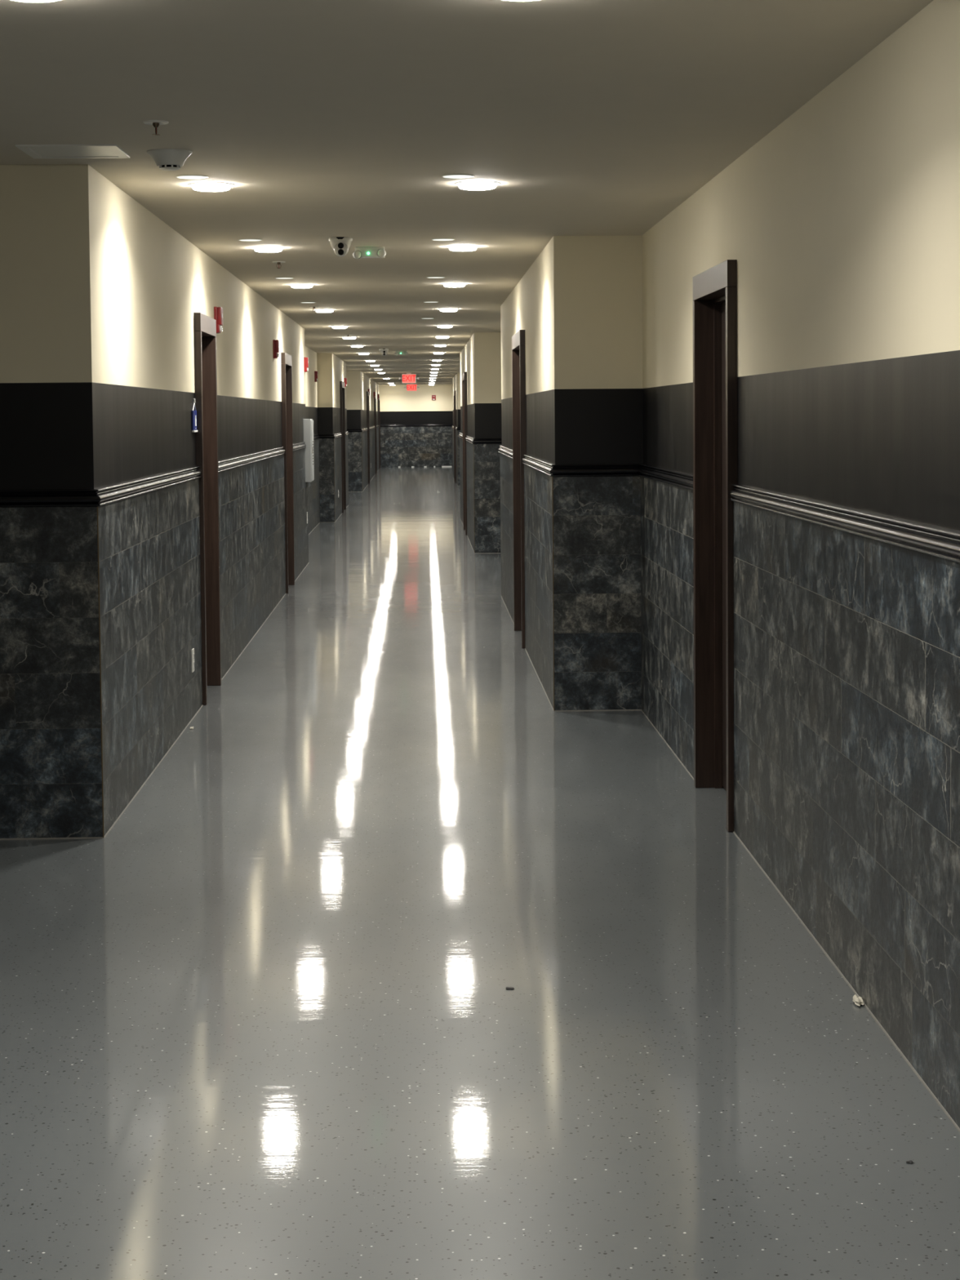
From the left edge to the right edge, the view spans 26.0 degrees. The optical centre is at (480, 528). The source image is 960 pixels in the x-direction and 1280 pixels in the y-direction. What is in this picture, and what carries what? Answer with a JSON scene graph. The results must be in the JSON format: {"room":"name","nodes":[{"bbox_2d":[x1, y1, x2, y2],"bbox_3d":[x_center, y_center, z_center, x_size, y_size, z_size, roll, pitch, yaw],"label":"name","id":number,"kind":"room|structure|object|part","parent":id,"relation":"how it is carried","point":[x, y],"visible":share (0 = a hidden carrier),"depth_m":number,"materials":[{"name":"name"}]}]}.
{"room":"building corridor","nodes":[
{"label":"building corridor","id":0,"kind":"room"},
{"bbox_2d":[0,164,379,838],"bbox_3d":[-2.822,-1.149,27.457,1.655,2.521,73.100,-1,3,-2],"label":"wall","id":1,"kind":"structure","parent":0,"point":[100,296],"depth_m":8.31,"materials":[{"name":"stone"}]},
{"bbox_2d":[97,506,104,837],"bbox_3d":[-1.424,0.543,7.819,0.004,1.248,0.005,-1,3,-2],"label":"trim","id":2,"kind":"structure","parent":1,"relation":"attached to","point":[97,507],"depth_m":7.82,"materials":[{"name":"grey metal"}]},
{"bbox_2d":[0,424,378,506],"bbox_3d":[-2.745,-1.173,27.458,1.529,0.064,73.100,-1,3,-2],"label":"trim","id":3,"kind":"structure","parent":1,"relation":"attached to","point":[104,495],"depth_m":8.33,"materials":[{"name":"black wood"}]},
{"bbox_2d":[0,468,379,839],"bbox_3d":[-2.733,0.106,27.527,1.506,0.004,73.100,-1,3,-2],"label":"trim","id":4,"kind":"structure","parent":1,"relation":"attached to","point":[141,787],"depth_m":9.13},
{"bbox_2d":[191,648,194,672],"bbox_3d":[-1.508,0.694,10.964,0.009,0.120,0.076,-1,3,-2],"label":"wall outlet","id":5,"kind":"object","parent":1,"relation":"attached to","point":[193,649],"visible":1,"depth_m":10.94,"materials":[{"name":"white plastic"}]},
{"bbox_2d":[191,398,197,432],"bbox_3d":[-1.542,-0.611,11.253,0.015,0.181,0.180,-1,3,-2],"label":"hanging sign","id":6,"kind":"object","parent":1,"relation":"attached to","point":[193,412],"visible":1,"depth_m":11.23,"materials":[{"name":"blue plastic"}]},
{"bbox_2d":[193,312,221,705],"bbox_3d":[-1.618,-0.125,11.828,0.186,2.148,0.880,-1,3,-2],"label":"door","id":7,"kind":"structure","parent":1,"relation":"in","point":[205,326],"depth_m":12.19,"materials":[{"name":"brown wood"}]},
{"bbox_2d":[213,306,222,333],"bbox_3d":[-1.571,-1.252,12.525,0.044,0.156,0.124,-1,3,-2],"label":"fire alarm strobe","id":8,"kind":"object","parent":1,"relation":"attached to","point":[218,311],"visible":0.99,"depth_m":12.46,"materials":[{"name":"red plastic"}]},
{"bbox_2d":[272,339,279,358],"bbox_3d":[-1.720,-1.512,17.581,0.044,0.156,0.124,-1,3,-2],"label":"fire alarm strobe","id":9,"kind":"object","parent":1,"relation":"attached to","point":[275,342],"visible":1,"depth_m":17.52,"materials":[{"name":"red plastic"}]},
{"bbox_2d":[280,352,294,593],"bbox_3d":[-1.833,-0.517,19.074,0.186,2.148,1.000,-1,3,-2],"label":"door","id":10,"kind":"structure","parent":1,"relation":"in","point":[286,359],"depth_m":19.50,"materials":[{"name":"brown wood"}]},
{"bbox_2d":[303,357,308,372],"bbox_3d":[-1.860,-1.753,22.313,0.044,0.156,0.124,-1,3,-2],"label":"fire alarm strobe","id":11,"kind":"object","parent":1,"relation":"attached to","point":[305,359],"visible":1,"depth_m":22.25,"materials":[{"name":"red plastic"}]},
{"bbox_2d":[302,418,314,482],"bbox_3d":[-1.822,-0.832,22.213,0.096,0.665,0.420,-1,3,-2],"label":"electrical panel","id":12,"kind":"object","parent":1,"relation":"attached to","point":[308,424],"visible":0.96,"depth_m":22.01,"materials":[{"name":"grey paint"}]},
{"bbox_3d":[-1.787,-0.833,22.214,0.010,0.641,0.396,-1,3,-2],"label":"cabinet door","id":13,"kind":"part","parent":12,"relation":"part of","materials":[{"name":"grey paint"}]},
{"bbox_2d":[314,371,317,382],"bbox_3d":[-2.380,-2.207,30.268,0.044,0.156,0.124,-1,3,-2],"label":"fire alarm strobe","id":14,"kind":"object","parent":1,"relation":"attached to","point":[315,372],"visible":1,"depth_m":30.21,"materials":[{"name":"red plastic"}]},
{"bbox_2d":[333,453,335,522],"bbox_3d":[-2.171,-0.715,31.073,0.004,1.248,0.005,-1,3,-2],"label":"trim","id":15,"kind":"structure","parent":1,"relation":"attached to","point":[334,454],"depth_m":31.06,"materials":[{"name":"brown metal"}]},
{"bbox_2d":[339,381,346,512],"bbox_3d":[-2.352,-1.358,34.623,0.186,2.148,1.300,-1,3,-2],"label":"door","id":16,"kind":"structure","parent":1,"relation":"in","point":[342,397],"depth_m":35.19,"materials":[{"name":"brown wood"}]},
{"bbox_2d":[344,377,346,386],"bbox_3d":[-2.326,-2.527,36.063,0.044,0.156,0.124,-1,3,-2],"label":"fire alarm strobe","id":17,"kind":"object","parent":1,"relation":"attached to","point":[345,379],"visible":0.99,"depth_m":36.01,"materials":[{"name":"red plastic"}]},
{"bbox_2d":[366,391,369,484],"bbox_3d":[-2.697,-2.128,48.848,0.186,2.148,1.100,-1,3,-2],"label":"door","id":18,"kind":"structure","parent":1,"relation":"in","point":[367,392],"depth_m":48.35,"materials":[{"name":"brown wood"}]},
{"bbox_2d":[373,395,377,474],"bbox_3d":[-2.944,-2.579,57.182,0.186,2.148,1.200,-1,3,-2],"label":"door","id":19,"kind":"structure","parent":1,"relation":"in","point":[375,398],"depth_m":56.63,"materials":[{"name":"brown wood"}]},
{"bbox_2d":[377,396,380,467],"bbox_3d":[-3.107,-2.879,62.722,0.186,2.148,1.100,-1,3,-2],"label":"door","id":20,"kind":"structure","parent":1,"relation":"in","point":[379,412],"depth_m":62.20,"materials":[{"name":"brown wood"}]},
{"bbox_2d":[378,384,453,467],"bbox_3d":[-1.891,-3.147,64.058,2.400,2.521,0.155,-1,3,-2],"label":"wall","id":21,"kind":"structure","parent":0,"point":[400,446],"depth_m":63.98,"materials":[{"name":"stone"}]},
{"bbox_2d":[380,423,453,426],"bbox_3d":[-1.889,-3.165,63.980,2.400,0.064,0.029,-1,3,-2],"label":"trim","id":22,"kind":"structure","parent":21,"relation":"attached to","point":[440,424],"depth_m":63.97,"materials":[{"name":"black wood"}]},
{"bbox_2d":[431,395,435,399],"bbox_3d":[-1.418,-4.015,63.941,0.124,0.156,0.044,-1,3,-2],"label":"fire alarm strobe","id":23,"kind":"object","parent":21,"relation":"attached to","point":[433,397],"visible":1,"depth_m":63.92,"materials":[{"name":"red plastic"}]},
{"bbox_2d":[0,0,933,385],"bbox_3d":[-1.521,-2.496,27.422,4.400,0.150,73.500,-1,3,-2],"label":"ceiling","id":24,"kind":"structure","parent":0,"point":[326,119],"depth_m":6.56,"materials":[{"name":"paint"}]},
{"bbox_2d":[13,0,59,2],"bbox_3d":[-0.977,-1.169,4.547,0.190,0.026,0.190,-1,3,-2],"label":"recessed light","id":25,"kind":"object","parent":24,"relation":"in","point":[24,1],"visible":1,"depth_m":4.58,"materials":[{"name":"white plastic"}]},
{"bbox_2d":[15,144,129,158],"bbox_3d":[-1.429,-1.327,7.333,0.345,0.006,0.345,-1,3,-2],"label":"ceiling access panel","id":26,"kind":"object","parent":24,"relation":"attached to","point":[35,151],"visible":1,"depth_m":7.32,"materials":[{"name":"white plastic"}]},
{"bbox_3d":[-1.429,-1.327,7.332,0.271,0.004,0.271,-1,3,-2],"label":"hatch door","id":27,"kind":"part","parent":26,"relation":"part of","materials":[{"name":"white plastic"}]},
{"bbox_2d":[142,120,168,135],"bbox_3d":[-1.032,-1.273,6.633,0.080,0.044,0.080,-1,3,-2],"label":"sprinkler","id":28,"kind":"object","parent":24,"relation":"attached to","point":[155,123],"visible":1,"depth_m":6.62,"materials":[{"name":"silver metal"}]},
{"bbox_2d":[146,148,192,170],"bbox_3d":[-1.100,-1.303,7.381,0.160,0.064,0.160,-1,3,-2],"label":"smoke detector","id":29,"kind":"object","parent":24,"relation":"attached to","point":[167,159],"visible":1,"depth_m":7.34,"materials":[{"name":"white plastic"}]},
{"bbox_2d":[175,174,208,179],"bbox_3d":[-1.128,-1.375,8.158,0.128,0.004,0.128,-1,3,-2],"label":"ceiling disc","id":30,"kind":"object","parent":24,"relation":"attached to","point":[186,176],"visible":1,"depth_m":8.15,"materials":[{"name":"white plastic"}]},
{"bbox_2d":[187,182,235,191],"bbox_3d":[-1.089,-1.380,8.439,0.190,0.026,0.190,-1,3,-2],"label":"recessed light","id":31,"kind":"object","parent":24,"relation":"in","point":[200,186],"visible":1,"depth_m":8.38,"materials":[{"name":"white plastic"}]},
{"bbox_2d":[238,239,262,241],"bbox_3d":[-1.222,-1.534,11.082,0.128,0.004,0.128,-1,3,-2],"label":"ceiling disc","id":32,"kind":"object","parent":24,"relation":"attached to","point":[244,240],"visible":1,"depth_m":11.08,"materials":[{"name":"white plastic"}]},
{"bbox_2d":[251,246,285,252],"bbox_3d":[-1.179,-1.551,11.603,0.190,0.026,0.190,-1,3,-2],"label":"recessed light","id":33,"kind":"object","parent":24,"relation":"in","point":[260,249],"visible":1,"depth_m":11.55,"materials":[{"name":"white plastic"}]},
{"bbox_2d":[271,261,285,268],"bbox_3d":[-1.222,-1.599,12.652,0.080,0.044,0.080,1,3,20],"label":"sprinkler","id":34,"kind":"object","parent":24,"relation":"attached to","point":[278,263],"visible":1,"depth_m":12.65,"materials":[{"name":"silver metal"}]},
{"bbox_2d":[275,277,293,279],"bbox_3d":[-1.328,-1.699,14.146,0.128,0.004,0.128,-1,3,-2],"label":"ceiling disc","id":35,"kind":"object","parent":24,"relation":"attached to","point":[275,277],"visible":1,"depth_m":14.12,"materials":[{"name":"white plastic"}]},
{"bbox_2d":[288,284,315,288],"bbox_3d":[-1.272,-1.728,14.877,0.190,0.026,0.190,-1,3,-2],"label":"recessed light","id":36,"kind":"object","parent":24,"relation":"in","point":[294,286],"visible":1,"depth_m":14.82,"materials":[{"name":"white plastic"}]},
{"bbox_2d":[314,309,335,312],"bbox_3d":[-1.373,-1.920,18.411,0.190,0.026,0.190,-1,3,-2],"label":"recessed light","id":37,"kind":"object","parent":24,"relation":"in","point":[317,310],"visible":0.98,"depth_m":18.35,"materials":[{"name":"white plastic"}]},
{"bbox_2d":[332,325,347,328],"bbox_3d":[-1.471,-2.104,21.814,0.190,0.026,0.190,-1,3,-2],"label":"recessed light","id":38,"kind":"object","parent":24,"relation":"in","point":[333,326],"visible":1,"depth_m":21.75,"materials":[{"name":"white plastic"}]},
{"bbox_2d":[328,236,352,257],"bbox_3d":[-0.734,-1.483,10.998,0.128,0.104,0.125,2,4,42],"label":"security camera","id":39,"kind":"object","parent":24,"relation":"attached to","point":[340,246],"visible":1,"depth_m":10.94,"materials":[{"name":"white plastic"}]},
{"bbox_2d":[342,337,355,339],"bbox_3d":[-1.556,-2.266,24.809,0.190,0.026,0.190,-1,3,-2],"label":"recessed light","id":40,"kind":"object","parent":24,"relation":"in","point":[350,338],"visible":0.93,"depth_m":24.75,"materials":[{"name":"white plastic"}]},
{"bbox_2d":[350,345,364,347],"bbox_3d":[-1.642,-2.429,27.823,0.190,0.026,0.190,-1,3,-2],"label":"recessed light","id":41,"kind":"object","parent":24,"relation":"in","point":[353,346],"visible":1,"depth_m":27.76,"materials":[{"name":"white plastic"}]},
{"bbox_2d":[358,352,369,355],"bbox_3d":[-1.738,-2.610,31.167,0.190,0.026,0.190,-1,3,-2],"label":"recessed light","id":42,"kind":"object","parent":24,"relation":"in","point":[361,353],"visible":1,"depth_m":31.10,"materials":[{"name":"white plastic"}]},
{"bbox_2d":[352,246,386,259],"bbox_3d":[-0.617,-1.535,11.626,0.186,0.070,0.099,-1,3,-2],"label":"emergency light","id":43,"kind":"object","parent":24,"relation":"attached to","point":[368,251],"visible":1,"depth_m":11.60,"materials":[{"name":"white plastic"}]},
{"bbox_2d":[379,348,388,355],"bbox_3d":[-1.342,-2.466,29.181,0.128,0.104,0.125,2,4,42],"label":"security camera","id":44,"kind":"object","parent":24,"relation":"attached to","point":[384,351],"visible":1,"depth_m":29.13,"materials":[{"name":"white plastic"}]},
{"bbox_2d":[395,351,407,355],"bbox_3d":[-1.144,-2.544,30.272,0.186,0.070,0.099,-1,3,-2],"label":"emergency light","id":45,"kind":"object","parent":24,"relation":"attached to","point":[397,353],"visible":1,"depth_m":30.25,"materials":[{"name":"white plastic"}]},
{"bbox_2d":[398,373,419,383],"bbox_3d":[-1.570,-3.320,46.051,0.462,0.226,0.072,-1,3,-2],"label":"exit sign","id":46,"kind":"object","parent":24,"relation":"hanging from","point":[408,378],"visible":1,"depth_m":46.03,"materials":[{"name":"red plastic"}]},
{"bbox_3d":[-1.570,-3.309,46.036,0.276,0.178,0.003,-1,3,-2],"label":"panel","id":47,"kind":"part","parent":46,"relation":"part of","materials":[{"name":"red plastic"}]},
{"bbox_2d":[404,383,419,391],"bbox_3d":[-1.992,-4.120,60.823,0.462,0.226,0.072,-1,3,-2],"label":"exit sign","id":48,"kind":"object","parent":24,"relation":"hanging from","point":[411,387],"visible":0.99,"depth_m":60.80,"materials":[{"name":"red plastic"}]},
{"bbox_3d":[-1.991,-4.108,60.809,0.276,0.178,0.003,-1,3,-2],"label":"panel","id":49,"kind":"part","parent":48,"relation":"part of","materials":[{"name":"red plastic"}]},
{"bbox_2d":[424,301,438,302],"bbox_3d":[-0.405,-1.877,17.269,0.128,0.004,0.128,-1,3,-2],"label":"ceiling disc","id":50,"kind":"object","parent":24,"relation":"attached to","point":[425,301],"visible":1,"depth_m":17.24,"materials":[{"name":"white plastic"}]},
{"bbox_2d":[426,276,444,278],"bbox_3d":[-0.301,-1.711,14.206,0.128,0.004,0.128,-1,3,-2],"label":"ceiling disc","id":51,"kind":"object","parent":24,"relation":"attached to","point":[427,277],"visible":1,"depth_m":14.18,"materials":[{"name":"white plastic"}]},
{"bbox_2d":[434,344,447,346],"bbox_3d":[-0.529,-2.440,27.855,0.190,0.026,0.190,-1,3,-2],"label":"recessed light","id":52,"kind":"object","parent":24,"relation":"in","point":[436,345],"visible":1,"depth_m":27.79,"materials":[{"name":"white plastic"}]},
{"bbox_2d":[434,336,449,338],"bbox_3d":[-0.449,-2.277,24.841,0.190,0.026,0.190,-1,3,-2],"label":"recessed light","id":53,"kind":"object","parent":24,"relation":"in","point":[437,337],"visible":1,"depth_m":24.79,"materials":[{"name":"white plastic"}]},
{"bbox_2d":[431,238,454,240],"bbox_3d":[-0.197,-1.546,11.152,0.128,0.004,0.128,-1,3,-2],"label":"ceiling disc","id":54,"kind":"object","parent":24,"relation":"attached to","point":[434,239],"visible":1,"depth_m":11.13,"materials":[{"name":"white plastic"}]},
{"bbox_2d":[436,324,453,328],"bbox_3d":[-0.369,-2.115,21.846,0.190,0.026,0.190,-1,3,-2],"label":"recessed light","id":55,"kind":"object","parent":24,"relation":"in","point":[439,326],"visible":1,"depth_m":21.78,"materials":[{"name":"white plastic"}]},
{"bbox_2d":[438,308,459,311],"bbox_3d":[-0.278,-1.930,18.442,0.190,0.026,0.190,-1,3,-2],"label":"recessed light","id":56,"kind":"object","parent":24,"relation":"in","point":[441,309],"visible":1,"depth_m":18.38,"materials":[{"name":"white plastic"}]},
{"bbox_2d":[441,282,467,287],"bbox_3d":[-0.183,-1.739,14.909,0.190,0.026,0.190,-1,3,-2],"label":"recessed light","id":57,"kind":"object","parent":24,"relation":"in","point":[452,284],"visible":1,"depth_m":14.85,"materials":[{"name":"white plastic"}]},
{"bbox_2d":[441,173,473,178],"bbox_3d":[-0.088,-1.387,8.208,0.128,0.004,0.128,-1,3,-2],"label":"ceiling disc","id":58,"kind":"object","parent":24,"relation":"attached to","point":[457,175],"visible":1,"depth_m":8.20,"materials":[{"name":"white plastic"}]},
{"bbox_2d":[445,244,479,251],"bbox_3d":[-0.095,-1.562,11.635,0.190,0.026,0.190,-1,3,-2],"label":"recessed light","id":59,"kind":"object","parent":24,"relation":"in","point":[458,247],"visible":1,"depth_m":11.58,"materials":[{"name":"white plastic"}]},
{"bbox_2d":[453,180,500,190],"bbox_3d":[-0.011,-1.391,8.471,0.190,0.026,0.190,-1,3,-2],"label":"recessed light","id":60,"kind":"object","parent":24,"relation":"in","point":[475,184],"visible":1,"depth_m":8.42,"materials":[{"name":"white plastic"}]},
{"bbox_2d":[506,0,536,1],"bbox_3d":[0.093,-1.180,4.578,0.190,0.026,0.190,-1,3,-2],"label":"recessed light","id":61,"kind":"object","parent":24,"relation":"in","point":[506,0],"visible":1,"depth_m":4.62,"materials":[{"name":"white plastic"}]},
{"bbox_2d":[0,466,959,1279],"bbox_3d":[-1.499,0.171,27.567,4.400,0.150,73.500,-1,3,-2],"label":"floor","id":62,"kind":"structure","parent":0,"point":[265,1024],"depth_m":5.57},
{"bbox_2d":[852,994,864,1006],"bbox_3d":[1.011,1.261,5.569,0.026,0.020,0.077,-1,3,-2],"label":"crumb","id":63,"kind":"object","parent":62,"relation":"on","point":[858,1001],"visible":1,"depth_m":5.55,"materials":[{"name":"white paper"}]},
{"bbox_2d":[452,0,959,1128],"bbox_3d":[0.172,-1.179,27.544,0.713,2.521,73.100,-1,3,-2],"label":"wall","id":64,"kind":"structure","parent":0,"point":[841,224],"depth_m":6.32,"materials":[{"name":"stone"}]},
{"bbox_2d":[453,391,456,483],"bbox_3d":[-0.513,-2.166,49.211,0.186,2.148,1.500,-1,3,-2],"label":"door","id":65,"kind":"structure","parent":64,"relation":"in","point":[454,392],"depth_m":48.50,"materials":[{"name":"brown wood"}]},
{"bbox_2d":[462,371,467,535],"bbox_3d":[-0.125,-1.018,28.044,0.186,2.148,1.300,-1,3,-2],"label":"door","id":66,"kind":"structure","parent":64,"relation":"in","point":[464,374],"depth_m":27.45,"materials":[{"name":"brown wood"}]},
{"bbox_2d":[473,444,475,553],"bbox_3d":[-0.067,-0.338,23.811,0.004,1.248,0.005,-1,3,-2],"label":"trim","id":67,"kind":"structure","parent":64,"relation":"attached to","point":[473,444],"depth_m":23.79,"materials":[{"name":"brown metal"}]},
{"bbox_2d":[511,329,525,648],"bbox_3d":[0.351,-0.294,14.642,0.186,2.148,1.200,-1,3,-2],"label":"door","id":68,"kind":"structure","parent":64,"relation":"in","point":[518,352],"depth_m":15.15,"materials":[{"name":"brown wood"}]},
{"bbox_2d":[551,476,554,710],"bbox_3d":[0.390,0.351,11.078,0.004,1.248,0.005,-1,3,-2],"label":"trim","id":69,"kind":"structure","parent":64,"relation":"attached to","point":[552,477],"depth_m":11.08,"materials":[{"name":"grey metal"}]},
{"bbox_2d":[451,425,959,563],"bbox_3d":[0.095,-1.201,27.540,0.587,0.064,73.100,-1,3,-2],"label":"trim","id":70,"kind":"structure","parent":64,"relation":"attached to","point":[940,542],"depth_m":6.26,"materials":[{"name":"black"}]},
{"bbox_2d":[452,476,959,1133],"bbox_3d":[0.104,0.079,27.610,0.564,0.004,73.100,-1,3,-2],"label":"trim","id":71,"kind":"structure","parent":64,"relation":"attached to","point":[953,1122],"depth_m":6.26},
{"bbox_2d":[693,259,737,831],"bbox_3d":[1.007,0.046,8.298,0.186,2.148,0.980,-1,3,-2],"label":"door","id":72,"kind":"structure","parent":64,"relation":"in","point":[714,289],"depth_m":8.71,"materials":[{"name":"brown wood"}]}
]}

